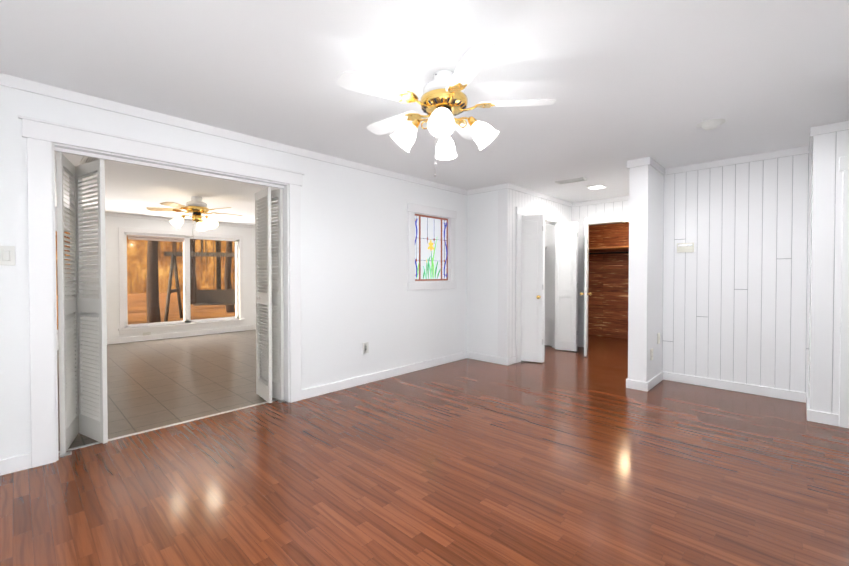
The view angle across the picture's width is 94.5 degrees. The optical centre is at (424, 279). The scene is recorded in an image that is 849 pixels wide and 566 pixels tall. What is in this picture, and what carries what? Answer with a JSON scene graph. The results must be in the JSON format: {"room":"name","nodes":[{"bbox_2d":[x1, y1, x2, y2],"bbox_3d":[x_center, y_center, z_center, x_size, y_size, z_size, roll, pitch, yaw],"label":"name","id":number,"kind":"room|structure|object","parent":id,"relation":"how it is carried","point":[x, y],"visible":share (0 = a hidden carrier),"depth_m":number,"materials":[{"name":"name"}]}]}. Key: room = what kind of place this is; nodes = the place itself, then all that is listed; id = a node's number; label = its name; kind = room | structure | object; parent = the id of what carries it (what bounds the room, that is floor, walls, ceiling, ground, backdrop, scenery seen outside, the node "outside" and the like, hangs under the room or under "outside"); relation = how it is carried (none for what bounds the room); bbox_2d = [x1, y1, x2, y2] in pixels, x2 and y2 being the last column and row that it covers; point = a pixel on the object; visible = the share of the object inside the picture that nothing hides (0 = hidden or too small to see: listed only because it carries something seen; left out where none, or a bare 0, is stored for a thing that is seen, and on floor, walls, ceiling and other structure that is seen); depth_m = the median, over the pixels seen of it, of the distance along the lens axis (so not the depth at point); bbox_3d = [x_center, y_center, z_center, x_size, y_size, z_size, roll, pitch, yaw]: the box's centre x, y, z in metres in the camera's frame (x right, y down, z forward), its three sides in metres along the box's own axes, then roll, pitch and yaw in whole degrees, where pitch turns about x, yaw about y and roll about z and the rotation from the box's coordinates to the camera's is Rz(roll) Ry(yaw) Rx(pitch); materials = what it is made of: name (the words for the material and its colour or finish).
{"room":"empty living room","nodes":[
{"label":"empty living room","id":0,"kind":"room"},
{"bbox_2d":[55,211,277,343],"bbox_3d":[-5.776,0.028,6.677,0.150,2.800,7.400,1,1,44],"label":"wall","id":1,"kind":"structure","parent":0,"point":[113,224],"depth_m":7.17,"materials":[{"name":"white paint"}]},
{"bbox_2d":[55,223,244,339],"bbox_3d":[-5.360,0.023,7.054,0.170,1.900,4.100,1,1,44],"label":"window set","id":2,"kind":"structure","parent":1,"relation":"in","point":[155,235],"depth_m":7.66,"materials":[{"name":"white paint"}]},
{"bbox_2d":[55,208,277,227],"bbox_3d":[-5.715,-1.141,6.601,0.020,0.060,7.100,1,1,44],"label":"crown molding","id":3,"kind":"structure","parent":1,"relation":"attached to","point":[106,213],"depth_m":7.29,"materials":[{"name":"white paint"}]},
{"bbox_2d":[54,151,279,224],"bbox_3d":[-3.953,-1.266,4.911,5.200,0.240,7.400,1,1,44],"label":"ceiling","id":4,"kind":"structure","parent":0,"point":[133,189],"depth_m":5.16,"materials":[{"name":"white paint"}]},
{"bbox_2d":[80,156,106,163],"bbox_3d":[-3.113,-1.122,3.693,0.360,0.012,0.160,1,1,44],"label":"ceiling vent","id":5,"kind":"object","parent":4,"relation":"in","point":[84,160],"visible":0.27,"depth_m":3.67,"materials":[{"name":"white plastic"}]},
{"bbox_2d":[146,196,241,240],"bbox_3d":[-3.161,-0.848,5.535,1.201,0.614,1.155,1,1,44],"label":"ceiling fan","id":6,"kind":"object","parent":4,"relation":"hanging from","point":[196,207],"visible":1,"depth_m":5.41,"materials":[{"name":"white"}]},
{"bbox_2d":[57,330,278,452],"bbox_3d":[-0.640,1.215,4.647,10.400,0.126,11.550,1,1,44],"label":"floor","id":7,"kind":"structure","parent":0,"point":[152,385],"depth_m":4.49,"materials":[{"name":"tile"}]},
{"bbox_2d":[0,85,466,459],"bbox_3d":[-1.350,-0.049,3.779,0.150,2.440,5.840,1,1,44],"label":"wall","id":8,"kind":"structure","parent":0,"point":[356,294],"depth_m":4.05,"materials":[{"name":"white paint"}]},
{"bbox_2d":[0,246,14,264],"bbox_3d":[-2.555,-0.149,2.397,0.019,0.120,0.076,1,1,44],"label":"light switch","id":9,"kind":"object","parent":8,"relation":"attached to","point":[7,255],"visible":1,"depth_m":2.40,"materials":[{"name":"white plastic"}]},
{"bbox_2d":[56,152,107,456],"bbox_3d":[-2.503,0.164,2.848,0.414,2.042,0.257,1,1,44],"label":"door","id":10,"kind":"structure","parent":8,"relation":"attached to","point":[83,365],"depth_m":2.85,"materials":[{"name":"white paint"}]},
{"bbox_2d":[0,73,467,194],"bbox_3d":[-1.289,-1.233,3.703,0.020,0.070,5.540,1,1,44],"label":"crown molding","id":11,"kind":"structure","parent":8,"relation":"attached to","point":[14,82],"depth_m":3.09,"materials":[{"name":"white paint"}]},
{"bbox_2d":[255,187,284,402],"bbox_3d":[-1.543,0.149,3.853,0.418,2.042,0.155,1,1,44],"label":"door","id":12,"kind":"structure","parent":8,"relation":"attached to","point":[269,341],"depth_m":3.80,"materials":[{"name":"white paint"}]},
{"bbox_2d":[363,342,368,353],"bbox_3d":[-0.659,0.762,4.396,0.010,0.120,0.076,1,1,44],"label":"wall outlet","id":13,"kind":"object","parent":8,"relation":"attached to","point":[365,347],"visible":1,"depth_m":4.40,"materials":[{"name":"white plastic"}]},
{"bbox_2d":[415,214,447,280],"bbox_3d":[0.085,-0.415,5.210,0.011,0.870,0.700,1,1,44],"label":"window","id":14,"kind":"structure","parent":8,"relation":"in","point":[431,248],"depth_m":5.21,"materials":[{"name":"multicoloured glass"}]},
{"bbox_2d":[0,335,848,565],"bbox_3d":[1.776,1.238,3.302,5.350,0.120,9.450,1,1,44],"label":"floor","id":15,"kind":"structure","parent":0,"point":[556,457],"depth_m":2.32,"materials":[{"name":"brown wood"}]},
{"bbox_2d":[0,0,848,202],"bbox_3d":[1.897,-1.313,3.391,5.350,0.100,9.800,1,1,44],"label":"ceiling","id":16,"kind":"structure","parent":0,"point":[621,82],"depth_m":2.34,"materials":[{"name":"white paint"}]},
{"bbox_2d":[337,43,555,176],"bbox_3d":[0.081,-0.942,2.424,1.234,0.614,1.276,1,1,44],"label":"ceiling fan","id":17,"kind":"object","parent":16,"relation":"hanging from","point":[443,101],"visible":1,"depth_m":2.30,"materials":[{"name":"white"}]},
{"bbox_2d":[555,177,586,184],"bbox_3d":[1.900,-1.283,5.093,0.360,0.012,0.160,1,1,39],"label":"ceiling vent","id":18,"kind":"object","parent":16,"relation":"in","point":[571,180],"visible":1,"depth_m":5.09,"materials":[{"name":"white plastic"}]},
{"bbox_2d":[587,184,606,189],"bbox_3d":[2.387,-1.287,5.443,0.200,0.014,0.200,1,1,44],"label":"recessed light","id":19,"kind":"object","parent":16,"relation":"in","point":[596,186],"visible":1,"depth_m":5.43,"materials":[{"name":"white plastic"}]},
{"bbox_2d":[696,119,724,129],"bbox_3d":[2.302,-1.235,3.157,0.190,0.050,0.190,1,1,44],"label":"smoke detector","id":20,"kind":"object","parent":16,"relation":"in","point":[711,124],"visible":1,"depth_m":3.12,"materials":[{"name":"white plastic"}]},
{"bbox_2d":[18,115,848,467],"bbox_3d":[1.566,-0.039,3.083,5.376,2.440,6.570,1,1,44],"label":"wall","id":21,"kind":"structure","parent":0,"point":[756,285],"depth_m":3.79,"materials":[{"name":"white paint"}]},
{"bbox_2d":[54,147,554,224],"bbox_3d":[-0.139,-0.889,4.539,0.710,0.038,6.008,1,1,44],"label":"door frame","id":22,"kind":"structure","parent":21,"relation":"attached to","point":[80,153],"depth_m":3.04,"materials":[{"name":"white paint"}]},
{"bbox_2d":[0,325,838,475],"bbox_3d":[-1.253,1.123,3.897,10.250,0.097,9.320,1,1,44],"label":"baseboard","id":23,"kind":"structure","parent":21,"relation":"attached to","point":[15,464],"depth_m":4.25,"materials":[{"name":"white paint"}]},
{"bbox_2d":[677,243,693,252],"bbox_3d":[2.921,-0.361,4.395,0.160,0.105,0.034,1,1,44],"label":"thermostat","id":24,"kind":"object","parent":21,"relation":"attached to","point":[685,247],"visible":0.98,"depth_m":4.38,"materials":[{"name":"white plastic"}]},
{"bbox_2d":[668,146,807,174],"bbox_3d":[3.208,-1.239,4.117,1.220,0.070,0.020,1,1,44],"label":"crown molding","id":25,"kind":"structure","parent":21,"relation":"attached to","point":[799,150],"depth_m":4.05,"materials":[{"name":"white paint"}]},
{"bbox_2d":[808,137,812,152],"bbox_3d":[3.427,-1.230,3.478,0.020,0.070,0.600,1,1,44],"label":"crown molding","id":26,"kind":"structure","parent":21,"relation":"attached to","point":[811,138],"depth_m":3.50,"materials":[{"name":"white paint"}]},
{"bbox_2d":[810,120,848,136],"bbox_3d":[3.737,-1.219,2.739,1.490,0.070,0.023,1,1,44],"label":"crown molding","id":27,"kind":"structure","parent":21,"relation":"attached to","point":[839,126],"depth_m":3.17,"materials":[{"name":"white paint"}]},
{"bbox_2d":[467,190,497,356],"bbox_3d":[0.867,-0.076,5.601,0.530,2.440,0.160,1,1,44],"label":"wall","id":28,"kind":"structure","parent":0,"point":[482,273],"depth_m":5.54,"materials":[{"name":"white paint"}]},
{"bbox_2d":[468,184,503,194],"bbox_3d":[0.878,-1.259,5.451,0.630,0.070,0.023,1,1,44],"label":"crown molding","id":29,"kind":"structure","parent":28,"relation":"attached to","point":[501,186],"depth_m":5.45,"materials":[{"name":"white paint"}]},
{"bbox_2d":[498,188,571,357],"bbox_3d":[1.760,-0.082,6.041,0.150,2.440,2.030,1,1,44],"label":"wall","id":30,"kind":"structure","parent":0,"point":[510,201],"depth_m":5.34,"materials":[{"name":"white paint"}]},
{"bbox_2d":[521,214,544,362],"bbox_3d":[1.522,0.119,5.489,0.324,2.030,0.236,1,1,44],"label":"bifold closet door","id":31,"kind":"structure","parent":30,"relation":"in","point":[533,291],"depth_m":5.42,"materials":[{"name":"white paint"}]},
{"bbox_2d":[504,183,571,206],"bbox_3d":[1.814,-1.266,5.958,0.020,0.070,2.050,1,1,44],"label":"crown molding","id":32,"kind":"structure","parent":30,"relation":"attached to","point":[506,185],"depth_m":5.75,"materials":[{"name":"white paint"}]},
{"bbox_2d":[555,222,577,350],"bbox_3d":[2.280,0.107,6.277,0.329,2.030,0.171,1,1,44],"label":"bifold closet door","id":33,"kind":"structure","parent":30,"relation":"in","point":[566,281],"depth_m":6.23,"materials":[{"name":"white paint"}]},
{"bbox_2d":[545,223,552,345],"bbox_3d":[1.472,-0.086,6.268,0.580,2.440,1.640,1,1,44],"label":"wall","id":34,"kind":"structure","parent":0,"point":[548,277],"depth_m":6.71,"materials":[{"name":"white paint"}]},
{"bbox_2d":[572,200,628,340],"bbox_3d":[3.113,-0.085,6.240,1.830,2.440,0.130,1,1,44],"label":"wall","id":35,"kind":"structure","parent":0,"point":[603,210],"depth_m":6.44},
{"bbox_2d":[580,218,591,355],"bbox_3d":[2.553,0.109,6.144,0.365,2.030,0.800,1,1,44],"label":"closet door","id":36,"kind":"structure","parent":35,"relation":"in","point":[585,293],"depth_m":5.78,"materials":[{"name":"white paint"}]},
{"bbox_2d":[572,196,628,206],"bbox_3d":[3.050,-1.270,6.179,1.440,0.070,0.020,1,1,44],"label":"crown molding","id":37,"kind":"structure","parent":35,"relation":"attached to","point":[623,198],"depth_m":6.35,"materials":[{"name":"white paint"}]},
{"bbox_2d":[588,222,628,338],"bbox_3d":[3.596,-0.094,6.809,2.520,2.440,1.360,1,1,44],"label":"wall","id":38,"kind":"structure","parent":0,"point":[608,282],"depth_m":7.67,"materials":[{"name":"brown wood"}]},
{"bbox_2d":[589,246,628,254],"bbox_3d":[3.835,-0.542,7.051,2.400,0.121,0.550,1,1,44],"label":"closet shelf","id":39,"kind":"object","parent":38,"relation":"attached to","point":[609,248],"depth_m":7.26,"materials":[{"name":"brown wood"}]},
{"bbox_2d":[628,165,663,381],"bbox_3d":[2.962,-0.065,4.889,0.180,2.440,2.030,1,1,44],"label":"column","id":40,"kind":"structure","parent":0,"point":[646,225],"depth_m":4.18,"materials":[{"name":"white paint"}]},
{"bbox_2d":[627,160,643,167],"bbox_3d":[2.883,-1.246,4.934,0.020,0.080,2.050,1,1,44],"label":"crown molding","id":41,"kind":"structure","parent":40,"relation":"attached to","point":[630,164],"depth_m":4.16,"materials":[{"name":"white paint"}]},
{"bbox_2d":[650,348,652,359],"bbox_3d":[2.453,0.804,4.234,0.010,0.120,0.076,1,1,44],"label":"outlet","id":42,"kind":"object","parent":40,"relation":"attached to","point":[651,354],"visible":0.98,"depth_m":4.21,"materials":[{"name":"white plastic"}]},
{"bbox_2d":[644,157,667,174],"bbox_3d":[2.543,-1.237,4.290,0.020,0.080,0.650,1,1,44],"label":"crown molding","id":43,"kind":"structure","parent":40,"relation":"attached to","point":[647,160],"depth_m":4.21,"materials":[{"name":"white paint"}]},
{"bbox_2d":[657,333,659,343],"bbox_3d":[2.650,0.661,4.431,0.019,0.120,0.076,1,1,44],"label":"outlet","id":44,"kind":"object","parent":40,"relation":"attached to","point":[658,338],"visible":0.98,"depth_m":4.41,"materials":[{"name":"white plastic"}]},
{"label":"outside","id":45,"kind":"structure","parent":0,"visible":0},
{"bbox_2d":[56,292,234,329],"bbox_3d":[-24.596,1.284,26.668,54.640,0.300,85.000,1,1,44],"label":"ground","id":46,"kind":"structure","parent":45,"point":[196,311],"depth_m":16.91,"materials":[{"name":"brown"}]},
{"bbox_2d":[146,239,234,322],"bbox_3d":[-10.595,-5.655,16.001,18.594,14.018,24.199,1,1,44],"label":"trees","id":47,"kind":"object","parent":46,"relation":"on","point":[153,292],"depth_m":10.98,"materials":[{"name":"brown plant"}]},
{"bbox_2d":[164,252,234,321],"bbox_3d":[-6.923,0.216,13.181,3.100,2.267,1.981,0,1,-19],"label":"swing","id":48,"kind":"object","parent":46,"relation":"on","point":[205,296],"depth_m":13.12,"materials":[{"name":"brown wood"}]},
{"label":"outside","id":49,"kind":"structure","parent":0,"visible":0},
{"bbox_2d":[56,232,234,295],"bbox_3d":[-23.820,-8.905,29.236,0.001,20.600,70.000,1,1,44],"label":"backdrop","id":50,"kind":"structure","parent":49,"point":[204,278],"depth_m":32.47,"materials":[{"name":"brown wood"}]}
]}

